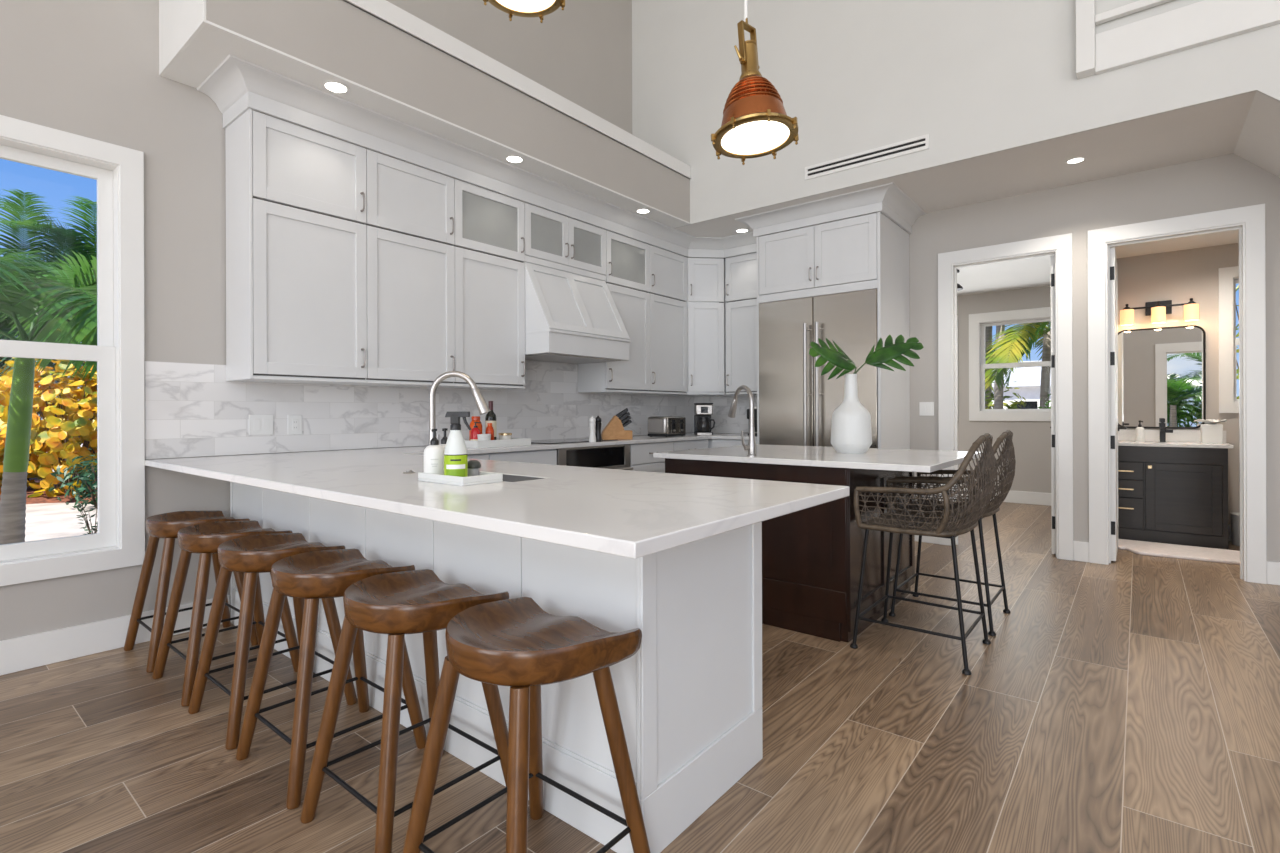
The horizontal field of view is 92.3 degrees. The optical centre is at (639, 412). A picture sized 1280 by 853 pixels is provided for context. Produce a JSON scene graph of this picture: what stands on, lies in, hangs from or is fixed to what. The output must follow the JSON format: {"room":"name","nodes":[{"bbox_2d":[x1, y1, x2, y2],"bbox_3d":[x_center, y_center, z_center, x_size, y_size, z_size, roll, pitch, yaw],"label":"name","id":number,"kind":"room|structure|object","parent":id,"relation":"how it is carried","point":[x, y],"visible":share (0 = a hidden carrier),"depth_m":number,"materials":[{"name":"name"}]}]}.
{"room":"kitchen","nodes":[
{"label":"kitchen","id":0,"kind":"room"},
{"bbox_2d":[0,0,690,640],"bbox_3d":[-1.715,-1.554,4.194,0.170,5.800,13.760,0,0,39],"label":"wall","id":1,"kind":"structure","parent":0,"point":[86,68],"depth_m":3.16,"materials":[{"name":"beige paint"}]},
{"bbox_2d":[0,115,144,585],"bbox_3d":[-2.923,-0.272,2.670,0.178,2.063,1.191,0,0,39],"label":"window","id":2,"kind":"structure","parent":1,"relation":"in","point":[119,542],"depth_m":3.01,"materials":[{"name":"white paint"}]},
{"bbox_2d":[0,595,229,675],"bbox_3d":[-4.047,1.080,1.161,0.015,0.150,5.698,0,0,39],"label":"baseboard","id":3,"kind":"structure","parent":1,"relation":"attached to","point":[22,653],"depth_m":2.88,"materials":[{"name":"white paint"}]},
{"bbox_2d":[225,109,366,384],"bbox_3d":[-1.922,-0.865,3.479,0.384,1.381,0.614,0,0,39],"label":"upper cabinet","id":4,"kind":"object","parent":1,"relation":"attached to","point":[296,243],"visible":1,"depth_m":3.33,"materials":[{"name":"white paint"}]},
{"bbox_2d":[196,54,755,257],"bbox_3d":[-0.627,-1.646,4.681,4.467,0.169,0.831,0,0,-41],"label":"crown molding","id":5,"kind":"structure","parent":4,"relation":"attached to","point":[237,85],"depth_m":3.85,"materials":[{"name":"white paint"}]},
{"bbox_2d":[343,149,454,387],"bbox_3d":[-1.540,-0.867,3.951,0.384,1.381,0.599,0,0,39],"label":"upper cabinet","id":6,"kind":"object","parent":1,"relation":"attached to","point":[410,226],"visible":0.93,"depth_m":3.84,"materials":[{"name":"white paint"}]},
{"bbox_2d":[144,360,756,458],"bbox_3d":[-0.471,-0.117,4.613,1.224,0.684,4.908,0,0,39],"label":"wall tile","id":7,"kind":"structure","parent":1,"relation":"attached to","point":[192,410],"depth_m":3.94,"materials":[{"name":"stone"}]},
{"bbox_2d":[249,415,272,434],"bbox_3d":[-2.151,0.068,3.493,0.008,0.115,0.125,0,0,39],"label":"light switch","id":8,"kind":"object","parent":7,"relation":"attached to","point":[258,424],"visible":1,"depth_m":3.49,"materials":[{"name":"white plastic"}]},
{"bbox_2d":[288,415,301,434],"bbox_3d":[-2.038,0.071,3.631,0.009,0.115,0.078,0,0,39],"label":"power outlet","id":9,"kind":"object","parent":7,"relation":"attached to","point":[294,421],"visible":1,"depth_m":3.63,"materials":[{"name":"white plastic"}]},
{"bbox_2d":[428,179,524,389],"bbox_3d":[-1.161,-0.868,4.417,0.384,1.381,0.600,0,0,39],"label":"upper cabinet","id":10,"kind":"object","parent":1,"relation":"attached to","point":[489,245],"visible":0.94,"depth_m":4.31,"materials":[{"name":"white paint"}]},
{"bbox_2d":[524,203,605,280],"bbox_3d":[-0.691,-1.342,4.999,0.384,0.436,0.897,0,0,39],"label":"upper cabinet","id":11,"kind":"object","parent":1,"relation":"attached to","point":[553,240],"visible":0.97,"depth_m":4.86,"materials":[{"name":"white paint"}]},
{"bbox_2d":[523,262,630,363],"bbox_3d":[-0.598,-0.775,4.925,0.618,0.698,0.896,0,0,39],"label":"range hood","id":12,"kind":"object","parent":1,"relation":"attached to","point":[571,318],"visible":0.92,"depth_m":4.71,"materials":[{"name":"white paint"}]},
{"bbox_2d":[578,230,649,393],"bbox_3d":[-0.217,-0.872,5.582,0.384,1.381,0.599,0,0,39],"label":"upper cabinet","id":13,"kind":"object","parent":1,"relation":"attached to","point":[627,281],"visible":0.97,"depth_m":5.48,"materials":[{"name":"white paint"}]},
{"bbox_2d":[637,245,687,394],"bbox_3d":[0.164,-0.873,6.051,0.384,1.381,0.609,0,0,39],"label":"upper cabinet","id":14,"kind":"object","parent":1,"relation":"attached to","point":[668,270],"visible":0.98,"depth_m":5.94,"materials":[{"name":"white paint"}]},
{"bbox_2d":[667,258,728,395],"bbox_3d":[0.641,-0.875,6.457,0.614,1.381,0.618,0,0,39],"label":"upper cabinet","id":15,"kind":"object","parent":1,"relation":"attached to","point":[706,306],"visible":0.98,"depth_m":6.22,"materials":[{"name":"white paint"}]},
{"bbox_2d":[162,20,689,227],"bbox_3d":[-0.995,-1.735,4.402,0.686,0.012,3.776,0,0,39],"label":"soffit","id":16,"kind":"structure","parent":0,"point":[213,43],"depth_m":3.34,"materials":[{"name":"white paint"}]},
{"bbox_2d":[322,80,349,93],"bbox_3d":[-1.611,-1.725,3.260,0.136,0.003,0.136,0,0,39],"label":"recessed light","id":17,"kind":"object","parent":16,"relation":"in","point":[333,86],"visible":1,"depth_m":3.26,"materials":[{"name":"white paint"}]},
{"bbox_2d":[207,0,689,221],"bbox_3d":[-0.996,-1.941,4.404,0.684,0.400,3.774,0,0,39],"label":"wall","id":18,"kind":"structure","parent":0,"point":[337,37],"depth_m":3.64,"materials":[{"name":"beige paint"}]},
{"bbox_2d":[159,0,206,75],"bbox_3d":[-2.189,-1.931,2.933,0.684,0.411,0.014,0,0,39],"label":"trim","id":19,"kind":"structure","parent":18,"relation":"attached to","point":[180,21],"depth_m":2.96,"materials":[{"name":"white paint"}]},
{"bbox_2d":[343,0,690,178],"bbox_3d":[-0.999,-2.199,4.385,0.704,0.115,3.805,0,0,39],"label":"trim","id":20,"kind":"structure","parent":18,"relation":"on","point":[383,10],"depth_m":3.99,"materials":[{"name":"white paint"}]},
{"bbox_2d":[0,501,1279,852],"bbox_3d":[1.617,1.234,1.499,8.785,0.200,13.760,0,0,39],"label":"floor","id":21,"kind":"structure","parent":0,"point":[1129,704],"depth_m":2.13,"materials":[{"name":"brown wood"}]},
{"bbox_2d":[124,510,257,672],"bbox_3d":[-2.193,0.826,3.014,0.441,0.651,0.451,0,0,39],"label":"wooden bar stool","id":22,"kind":"object","parent":21,"relation":"on","point":[166,526],"visible":0.62,"depth_m":2.97,"materials":[{"name":"brown wood"}]},
{"bbox_2d":[152,521,298,705],"bbox_3d":[-1.805,0.825,2.700,0.441,0.651,0.451,0,0,39],"label":"wooden bar stool","id":23,"kind":"object","parent":21,"relation":"on","point":[204,539],"visible":0.77,"depth_m":2.65,"materials":[{"name":"brown wood"}]},
{"bbox_2d":[188,533,356,749],"bbox_3d":[-1.422,0.823,2.389,0.441,0.651,0.451,0,0,39],"label":"wooden bar stool","id":24,"kind":"object","parent":21,"relation":"on","point":[251,555],"visible":0.7,"depth_m":2.34,"materials":[{"name":"brown wood"}]},
{"bbox_2d":[236,549,426,808],"bbox_3d":[-1.034,0.822,2.074,0.441,0.651,0.451,0,0,39],"label":"wooden bar stool","id":25,"kind":"object","parent":21,"relation":"on","point":[312,576],"visible":0.89,"depth_m":2.03,"materials":[{"name":"brown wood"}]},
{"bbox_2d":[300,569,508,852],"bbox_3d":[-0.648,0.821,1.761,0.441,0.651,0.451,0,0,39],"label":"wooden bar stool","id":26,"kind":"object","parent":21,"relation":"on","point":[395,604],"visible":0.87,"depth_m":1.71,"materials":[{"name":"brown wood"}]},
{"bbox_2d":[230,482,762,852],"bbox_3d":[-0.917,0.702,2.714,2.918,0.884,0.665,0,0,39],"label":"base cabinet","id":27,"kind":"object","parent":21,"relation":"on","point":[689,700],"visible":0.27,"depth_m":1.78,"materials":[{"name":"grey paint"}]},
{"bbox_2d":[145,433,848,558],"bbox_3d":[0.293,0.240,3.985,3.200,0.030,4.902,0,0,39],"label":"countertop","id":28,"kind":"structure","parent":27,"relation":"on","point":[625,513],"depth_m":1.74,"materials":[{"name":"white stone"}]},
{"bbox_2d":[428,371,489,445],"bbox_3d":[-0.729,0.030,2.460,0.257,0.397,0.093,0,0,14],"label":"tap","id":29,"kind":"object","parent":28,"relation":"on","point":[481,404],"visible":0.63,"depth_m":2.45,"materials":[{"name":"silver metal"}]},
{"bbox_2d":[418,471,502,485],"bbox_3d":[-0.600,0.214,2.049,0.254,0.028,0.155,0,0,39],"label":"soap tray","id":30,"kind":"object","parent":28,"relation":"on","point":[484,477],"visible":0.78,"depth_m":1.98,"materials":[{"name":"white ceramic"}]},
{"bbox_2d":[424,429,444,474],"bbox_3d":[-0.693,0.137,2.075,0.070,0.167,0.070,0,0,39],"label":"soap bottle","id":31,"kind":"object","parent":30,"relation":"on","point":[433,453],"visible":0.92,"depth_m":2.05,"materials":[{"name":"white plastic"}]},
{"bbox_2d":[444,412,470,476],"bbox_3d":[-0.599,0.108,2.000,0.077,0.224,0.074,0,0,39],"label":"spray bottle","id":32,"kind":"object","parent":30,"relation":"on","point":[455,453],"visible":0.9,"depth_m":1.98,"materials":[{"name":"white plastic"}]},
{"bbox_2d":[464,438,530,447],"bbox_3d":[-1.012,0.206,4.244,0.260,0.048,0.455,0,0,39],"label":"serving tray","id":33,"kind":"object","parent":28,"relation":"on","point":[514,441],"visible":0.67,"depth_m":4.12,"materials":[{"name":"white ceramic"}]},
{"bbox_2d":[485,401,496,439],"bbox_3d":[-1.025,0.069,4.228,0.076,0.301,0.076,0,0,39],"label":"wine bottle","id":34,"kind":"object","parent":33,"relation":"on","point":[490,417],"visible":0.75,"depth_m":4.21,"materials":[{"name":"black glass"}]},
{"bbox_2d":[531,438,617,443],"bbox_3d":[-0.600,0.225,4.930,0.455,0.007,0.760,0,0,39],"label":"cooktop","id":35,"kind":"object","parent":28,"relation":"in","point":[573,440],"visible":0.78,"depth_m":4.91,"materials":[{"name":"black glass"}]},
{"bbox_2d":[601,416,632,439],"bbox_3d":[-0.200,0.125,5.257,0.258,0.203,0.124,0,0,-10],"label":"knife block","id":36,"kind":"object","parent":28,"relation":"on","point":[614,429],"visible":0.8,"depth_m":5.20,"materials":[{"name":"brown wood"}]},
{"bbox_2d":[648,416,685,436],"bbox_3d":[0.262,0.129,5.828,0.262,0.191,0.310,0,0,39],"label":"toaster","id":37,"kind":"object","parent":28,"relation":"on","point":[665,426],"visible":0.98,"depth_m":5.72,"materials":[{"name":"silver metal"}]},
{"bbox_2d":[694,403,714,434],"bbox_3d":[0.657,0.062,6.229,0.204,0.322,0.225,0,0,0],"label":"coffee maker","id":38,"kind":"object","parent":28,"relation":"on","point":[703,412],"visible":1,"depth_m":6.14,"materials":[{"name":"black plastic"}]},
{"bbox_2d":[467,449,556,464],"bbox_3d":[-1.211,0.703,4.140,0.646,0.884,1.240,0,0,39],"label":"base cabinet","id":39,"kind":"object","parent":21,"relation":"on","point":[549,456],"visible":0.05,"depth_m":4.21,"materials":[{"name":"white paint"}]},
{"bbox_2d":[402,597,649,852],"bbox_3d":[-0.268,0.819,1.452,0.441,0.651,0.451,0,0,39],"label":"wooden bar stool","id":40,"kind":"object","parent":21,"relation":"on","point":[515,643],"visible":1,"depth_m":1.41,"materials":[{"name":"brown wood"}]},
{"bbox_2d":[555,444,632,470],"bbox_3d":[-0.547,0.700,4.934,0.678,0.884,0.826,0,0,39],"label":"oven","id":41,"kind":"object","parent":21,"relation":"on","point":[610,456],"visible":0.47,"depth_m":4.78,"materials":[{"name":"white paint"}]},
{"bbox_2d":[630,439,707,472],"bbox_3d":[0.083,0.698,5.736,0.646,0.884,1.210,0,0,39],"label":"base cabinet","id":42,"kind":"object","parent":21,"relation":"on","point":[641,454],"visible":0.13,"depth_m":5.33,"materials":[{"name":"white paint"}]},
{"bbox_2d":[708,439,756,447],"bbox_3d":[0.869,0.695,6.256,1.210,0.884,0.650,0,0,39],"label":"base cabinet","id":43,"kind":"object","parent":21,"relation":"on","point":[712,443],"visible":0.02,"depth_m":5.92,"materials":[{"name":"white paint"}]},
{"bbox_2d":[665,458,914,641],"bbox_3d":[0.942,0.703,3.800,1.130,0.868,1.115,0,0,39],"label":"kitchen island","id":44,"kind":"object","parent":21,"relation":"on","point":[812,556],"visible":0.48,"depth_m":3.19,"materials":[{"name":"brown wood"}]},
{"bbox_2d":[653,444,980,472],"bbox_3d":[1.073,0.253,3.707,1.561,0.030,1.232,0,0,39],"label":"island countertop","id":45,"kind":"structure","parent":44,"relation":"on","point":[909,460],"depth_m":3.36,"materials":[{"name":"white stone"}]},
{"bbox_2d":[728,385,756,455],"bbox_3d":[0.583,0.041,3.517,0.093,0.397,0.273,0,0,-10],"label":"tap","id":46,"kind":"object","parent":45,"relation":"on","point":[751,447],"visible":0.99,"depth_m":3.40,"materials":[{"name":"silver metal"}]},
{"bbox_2d":[831,374,871,452],"bbox_3d":[1.264,0.003,3.681,0.236,0.468,0.236,0,0,39],"label":"vase","id":47,"kind":"object","parent":45,"relation":"on","point":[851,432],"visible":0.99,"depth_m":3.60,"materials":[{"name":"white ceramic"}]},
{"bbox_2d":[809,338,856,379],"bbox_3d":[1.132,-0.316,3.674,0.303,0.284,0.131,0,0,-21],"label":"leaf","id":48,"kind":"object","parent":47,"relation":"in","point":[835,358],"visible":1,"depth_m":3.64,"materials":[{"name":"green plant"}]},
{"bbox_2d":[855,335,923,373],"bbox_3d":[1.482,-0.327,3.696,0.410,0.304,0.166,0,0,17],"label":"leaf","id":49,"kind":"object","parent":47,"relation":"in","point":[890,351],"visible":1,"depth_m":3.66,"materials":[{"name":"green plant"}]},
{"bbox_2d":[759,289,877,447],"bbox_3d":[1.684,0.075,5.440,1.036,2.116,0.850,0,0,39],"label":"refrigerator","id":50,"kind":"object","parent":21,"relation":"on","point":[797,403],"visible":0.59,"depth_m":5.18,"materials":[{"name":"silver metal"}]},
{"bbox_2d":[756,212,909,448],"bbox_3d":[1.710,-0.224,5.472,1.086,2.715,0.824,0,0,39],"label":"surround","id":51,"kind":"object","parent":21,"relation":"on","point":[870,251],"visible":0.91,"depth_m":5.13,"materials":[{"name":"white paint"}]},
{"bbox_2d":[850,433,995,674],"bbox_3d":[1.390,0.615,2.988,0.578,1.040,0.525,0,0,39],"label":"bar stool","id":52,"kind":"object","parent":21,"relation":"on","point":[944,525],"visible":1,"depth_m":2.84,"materials":[{"name":"wicker"}]},
{"bbox_2d":[889,430,1015,635],"bbox_3d":[1.765,0.613,3.450,0.578,1.040,0.525,0,0,39],"label":"bar stool","id":53,"kind":"object","parent":21,"relation":"on","point":[1007,453],"visible":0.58,"depth_m":3.29,"materials":[{"name":"wicker"}]},
{"bbox_2d":[1118,429,1233,549],"bbox_3d":[4.636,0.640,5.409,0.804,0.965,0.559,0,0,39],"label":"bathroom vanity","id":54,"kind":"object","parent":21,"relation":"on","point":[1175,490],"visible":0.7,"depth_m":5.21,"materials":[{"name":"grey wood"}]},
{"bbox_2d":[1118,440,1233,448],"bbox_3d":[4.638,0.275,5.414,0.804,0.026,0.547,0,0,39],"label":"countertop","id":55,"kind":"structure","parent":54,"relation":"on","point":[1120,443],"depth_m":5.24,"materials":[{"name":"white stone"}]},
{"bbox_2d":[1198,419,1227,443],"bbox_3d":[4.909,0.157,5.277,0.194,0.208,0.159,0,0,39],"label":"tissue box","id":56,"kind":"object","parent":55,"relation":"on","point":[1211,432],"visible":1,"depth_m":5.23,"materials":[{"name":"white ceramic"}]},
{"bbox_2d":[1118,539,1239,564],"bbox_3d":[4.491,1.109,4.776,1.250,0.025,0.530,0,0,39],"label":"bath mat","id":57,"kind":"object","parent":21,"relation":"on","point":[1226,556],"visible":0.77,"depth_m":4.87,"materials":[{"name":"white fabric"}]},
{"bbox_2d":[1230,512,1239,545],"bbox_3d":[5.133,0.989,5.187,0.228,0.262,0.228,0,0,39],"label":"waste bin","id":58,"kind":"object","parent":21,"relation":"on","point":[1235,516],"visible":0.38,"depth_m":5.19,"materials":[{"name":"white ceramic"}]},
{"bbox_2d":[632,0,1279,228],"bbox_3d":[3.191,-1.672,3.452,8.385,5.600,0.020,0,0,39],"label":"wall","id":59,"kind":"structure","parent":0,"point":[979,78],"depth_m":4.54,"materials":[{"name":"paint"}]},
{"bbox_2d":[805,134,928,179],"bbox_3d":[1.688,-1.923,4.650,0.929,0.103,0.012,0,0,39],"label":"air vent","id":60,"kind":"object","parent":59,"relation":"in","point":[920,143],"visible":1,"depth_m":4.62,"materials":[{"name":"white metal"}]},
{"bbox_2d":[1076,0,1279,78],"bbox_3d":[3.808,-2.672,2.874,2.892,1.205,0.094,0,0,39],"label":"loft railing","id":61,"kind":"object","parent":59,"relation":"attached to","point":[1203,22],"visible":1,"depth_m":3.55,"materials":[{"name":"white paint"}]},
{"bbox_2d":[675,91,1279,257],"bbox_3d":[3.120,-0.348,4.193,7.335,2.953,1.034,0,0,39],"label":"ceiling","id":62,"kind":"structure","parent":0,"point":[1247,126],"depth_m":4.16,"materials":[{"name":"paint"}]},
{"bbox_2d":[723,153,1279,561],"bbox_3d":[3.892,-0.361,4.310,8.385,2.973,0.120,0,0,39],"label":"wall","id":63,"kind":"structure","parent":0,"point":[1229,181],"depth_m":4.66,"materials":[{"name":"beige paint"}]},
{"bbox_2d":[725,253,756,394],"bbox_3d":[1.190,-0.877,6.163,0.584,1.381,0.384,0,0,39],"label":"upper cabinet","id":64,"kind":"object","parent":63,"relation":"attached to","point":[740,271],"visible":0.59,"depth_m":6.12,"materials":[{"name":"white paint"}]},
{"bbox_2d":[735,182,925,237],"bbox_3d":[1.671,-1.660,5.431,1.370,0.157,0.929,0,0,39],"label":"crown molding","id":65,"kind":"structure","parent":63,"relation":"attached to","point":[889,199],"depth_m":5.09,"materials":[{"name":"white paint"}]},
{"bbox_2d":[919,402,933,415],"bbox_3d":[2.498,-0.035,5.359,0.118,0.118,0.008,0,0,39],"label":"light switch","id":66,"kind":"object","parent":63,"relation":"attached to","point":[925,408],"visible":1,"depth_m":5.36,"materials":[{"name":"white plastic"}]},
{"bbox_2d":[938,233,1072,560],"bbox_3d":[2.975,-0.120,5.040,0.946,2.498,0.142,0,0,39],"label":"door frame","id":67,"kind":"structure","parent":63,"relation":"attached to","point":[1062,243],"depth_m":4.81,"materials":[{"name":"white paint"}]},
{"bbox_2d":[1050,256,1055,553],"bbox_3d":[3.488,-0.063,5.124,0.157,2.356,0.722,0,0,39],"label":"door","id":68,"kind":"structure","parent":63,"relation":"in","point":[1052,427],"depth_m":4.86,"materials":[{"name":"white paint"}]},
{"bbox_2d":[915,535,1279,585],"bbox_3d":[4.249,1.049,3.938,4.770,0.150,0.015,0,0,39],"label":"baseboard","id":69,"kind":"structure","parent":63,"relation":"attached to","point":[1080,549],"depth_m":4.64,"materials":[{"name":"white paint"}]},
{"bbox_2d":[1110,247,1126,560],"bbox_3d":[3.770,-0.064,4.895,0.157,2.356,0.722,0,0,39],"label":"door","id":70,"kind":"structure","parent":63,"relation":"in","point":[1114,425],"depth_m":4.62,"materials":[{"name":"white paint"}]},
{"bbox_2d":[1088,204,1266,583],"bbox_3d":[3.784,-0.123,4.385,0.944,2.498,0.142,0,0,39],"label":"door frame","id":71,"kind":"structure","parent":63,"relation":"attached to","point":[1253,216],"depth_m":4.16,"materials":[{"name":"white paint"}]},
{"bbox_2d":[957,285,1050,492],"bbox_3d":[4.298,-0.226,8.076,2.900,2.700,0.160,0,0,39],"label":"wall","id":72,"kind":"structure","parent":0,"point":[1031,440],"depth_m":7.68,"materials":[{"name":"beige paint"}]},
{"bbox_2d":[960,488,1050,505],"bbox_3d":[4.232,1.049,8.021,2.859,0.150,0.015,0,0,39],"label":"baseboard","id":73,"kind":"structure","parent":72,"relation":"attached to","point":[1038,498],"depth_m":7.57,"materials":[{"name":"white paint"}]},
{"bbox_2d":[969,307,1050,420],"bbox_3d":[4.782,-0.588,7.658,1.200,1.380,0.168,0,0,39],"label":"window","id":74,"kind":"structure","parent":72,"relation":"in","point":[978,322],"depth_m":7.84,"materials":[{"name":"white paint"}]},
{"bbox_2d":[957,255,1053,295],"bbox_3d":[3.269,-1.577,6.847,2.859,0.090,3.039,0,0,39],"label":"ceiling","id":75,"kind":"structure","parent":0,"point":[1032,272],"depth_m":6.92,"materials":[{"name":"white paint"}]},
{"bbox_2d":[1110,230,1238,257],"bbox_3d":[4.671,-1.513,4.744,1.714,0.090,1.539,0,0,39],"label":"ceiling","id":76,"kind":"structure","parent":0,"point":[1229,237],"depth_m":5.36,"materials":[{"name":"paint"}]},
{"bbox_2d":[1117,243,1239,523],"bbox_3d":[5.211,-0.210,5.404,1.714,2.660,0.160,0,0,39],"label":"wall","id":77,"kind":"structure","parent":0,"point":[1180,276],"depth_m":5.50,"materials":[{"name":"beige paint"}]},
{"bbox_2d":[1120,298,1198,325],"bbox_3d":[4.715,-0.919,5.594,0.546,0.208,0.164,0,0,39],"label":"vanity light","id":78,"kind":"object","parent":77,"relation":"attached to","point":[1158,310],"visible":1,"depth_m":5.56,"materials":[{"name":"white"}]},
{"bbox_2d":[1118,325,1205,428],"bbox_3d":[4.763,-0.320,5.649,0.641,0.928,0.020,0,0,39],"label":"mirror","id":79,"kind":"object","parent":77,"relation":"attached to","point":[1162,370],"visible":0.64,"depth_m":5.63,"materials":[{"name":"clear mirror"}]},
{"bbox_2d":[1118,429,1225,442],"bbox_3d":[4.805,0.209,5.620,0.804,0.105,0.015,0,0,39],"label":"backsplash","id":80,"kind":"structure","parent":77,"relation":"attached to","point":[1123,434],"depth_m":5.59,"materials":[{"name":"white stone"}]},
{"bbox_2d":[1218,266,1238,412],"bbox_3d":[5.428,-0.633,5.202,0.786,1.269,0.168,0,0,39],"label":"window","id":81,"kind":"structure","parent":77,"relation":"in","point":[1228,277],"depth_m":5.36,"materials":[{"name":"white paint"}]},
{"bbox_3d":[0.260,-4.511,-0.170,8.755,0.100,9.485,0,0,39],"label":"ceiling","id":82,"kind":"structure","parent":0,"visible":0},
{"bbox_2d":[483,0,564,22],"bbox_3d":[-0.419,-2.963,2.172,0.297,2.990,0.297,0,0,39],"label":"pendant lamp","id":83,"kind":"object","parent":82,"relation":"hanging from","point":[521,8],"visible":1,"depth_m":2.25,"materials":[{"name":"white glass"}]},
{"bbox_2d":[711,0,798,164],"bbox_3d":[0.397,-2.696,2.161,0.297,3.530,0.297,0,0,17],"label":"pendant lamp","id":84,"kind":"object","parent":82,"relation":"hanging from","point":[756,123],"visible":1,"depth_m":2.12,"materials":[{"name":"orange metal"}]},
{"label":"outside","id":85,"kind":"structure","parent":0,"visible":0},
{"bbox_2d":[25,444,97,541],"bbox_3d":[1.581,1.564,1.941,80.000,0.300,85.000,0,0,39],"label":"ground","id":86,"kind":"structure","parent":85,"point":[43,520],"depth_m":8.27,"materials":[{"name":"white concrete"}]},
{"bbox_2d":[0,189,72,339],"bbox_3d":[-13.993,-1.565,14.218,4.619,6.076,4.544,0,0,39],"label":"palm","id":87,"kind":"object","parent":86,"relation":"on","point":[28,196],"visible":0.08,"depth_m":13.35,"materials":[{"name":"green plant"}]},
{"bbox_2d":[0,477,95,503],"bbox_3d":[-10.540,1.416,11.773,7.892,0.100,4.067,0,0,0],"label":"mulch bed","id":88,"kind":"object","parent":86,"relation":"on","point":[43,498],"visible":0.05,"depth_m":10.09,"materials":[{"name":"brown soil"}]},
{"bbox_2d":[0,357,88,494],"bbox_3d":[-11.029,0.152,10.939,2.724,2.672,2.421,0,0,39],"label":"bush","id":89,"kind":"object","parent":88,"relation":"on","point":[10,363],"visible":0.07,"depth_m":10.61,"materials":[{"name":"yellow plant"}]},
{"bbox_2d":[0,266,93,378],"bbox_3d":[-11.298,-0.660,13.153,4.359,4.247,4.277,0,0,13],"label":"palm","id":90,"kind":"object","parent":88,"relation":"on","point":[7,321],"visible":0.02,"depth_m":11.55,"materials":[{"name":"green plant"}]},
{"bbox_2d":[0,329,96,497],"bbox_3d":[-9.653,0.052,10.462,2.246,2.867,2.066,0,0,39],"label":"bush","id":91,"kind":"object","parent":88,"relation":"on","point":[77,424],"visible":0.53,"depth_m":9.91,"materials":[{"name":"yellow plant"}]},
{"bbox_2d":[0,225,96,460],"bbox_3d":[-12.209,-1.044,12.848,4.276,5.020,3.931,0,0,-30],"label":"palm","id":92,"kind":"object","parent":88,"relation":"on","point":[69,233],"visible":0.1,"depth_m":12.14,"materials":[{"name":"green plant"}]},
{"bbox_2d":[34,366,96,494],"bbox_3d":[-9.515,0.020,11.015,2.173,2.976,2.103,0,0,39],"label":"bush","id":93,"kind":"object","parent":88,"relation":"on","point":[77,396],"visible":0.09,"depth_m":10.31,"materials":[{"name":"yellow plant"}]},
{"bbox_2d":[0,249,96,544],"bbox_3d":[-4.554,0.092,4.322,3.301,2.700,3.094,0,0,39],"label":"palm","id":94,"kind":"object","parent":86,"relation":"on","point":[26,295],"visible":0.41,"depth_m":4.41,"materials":[{"name":"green plant"}]},
{"bbox_2d":[0,195,96,417],"bbox_3d":[-12.810,-1.555,14.255,4.232,6.046,4.762,0,0,39],"label":"palm","id":95,"kind":"object","parent":86,"relation":"on","point":[82,206],"visible":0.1,"depth_m":13.61,"materials":[{"name":"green plant"}]},
{"bbox_2d":[49,449,97,507],"bbox_3d":[-8.235,1.001,9.387,1.200,0.936,1.131,0,0,39],"label":"shrub","id":96,"kind":"object","parent":86,"relation":"on","point":[84,476],"visible":0.46,"depth_m":9.21,"materials":[{"name":"green plant"}]},
{"bbox_2d":[74,491,97,534],"bbox_3d":[-5.980,1.135,6.705,0.181,0.620,0.306,0,0,39],"label":"young shrub","id":97,"kind":"object","parent":86,"relation":"on","point":[88,529],"visible":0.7,"depth_m":6.68,"materials":[{"name":"green plant"}]},
{"bbox_2d":[985,326,991,408],"bbox_3d":[7.513,-1.495,13.365,3.901,5.776,3.966,0,0,13],"label":"coconut palm","id":98,"kind":"object","parent":86,"relation":"on","point":[988,329],"visible":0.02,"depth_m":13.21,"materials":[{"name":"grey plant"}]},
{"bbox_2d":[985,381,1026,408],"bbox_3d":[7.617,0.406,12.941,1.539,2.119,1.347,0,0,39],"label":"bush","id":99,"kind":"object","parent":86,"relation":"on","point":[1013,405],"visible":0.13,"depth_m":12.81,"materials":[{"name":"green plant"}]},
{"bbox_2d":[994,323,1039,408],"bbox_3d":[7.103,-1.518,12.379,3.920,5.825,3.596,0,0,39],"label":"coconut palm","id":100,"kind":"object","parent":86,"relation":"on","point":[998,394],"visible":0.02,"depth_m":12.21,"materials":[{"name":"grey plant"}]},
{"bbox_2d":[985,321,1050,408],"bbox_3d":[7.730,-0.581,11.648,3.573,3.948,4.034,0,0,39],"label":"coconut palm","id":101,"kind":"object","parent":86,"relation":"on","point":[1010,350],"visible":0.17,"depth_m":11.23,"materials":[{"name":"green plant"}]},
{"bbox_2d":[992,360,1050,408],"bbox_3d":[17.705,-0.437,25.554,9.300,3.580,6.800,0,0,39],"label":"house","id":102,"kind":"structure","parent":86,"relation":"on","point":[1028,379],"depth_m":24.08,"materials":[{"name":"white paint"}]},
{"bbox_2d":[1001,321,1050,387],"bbox_3d":[8.394,-0.752,10.902,3.496,4.284,3.786,0,0,39],"label":"coconut palm","id":103,"kind":"object","parent":86,"relation":"on","point":[1031,342],"visible":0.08,"depth_m":10.81,"materials":[{"name":"green plant"}]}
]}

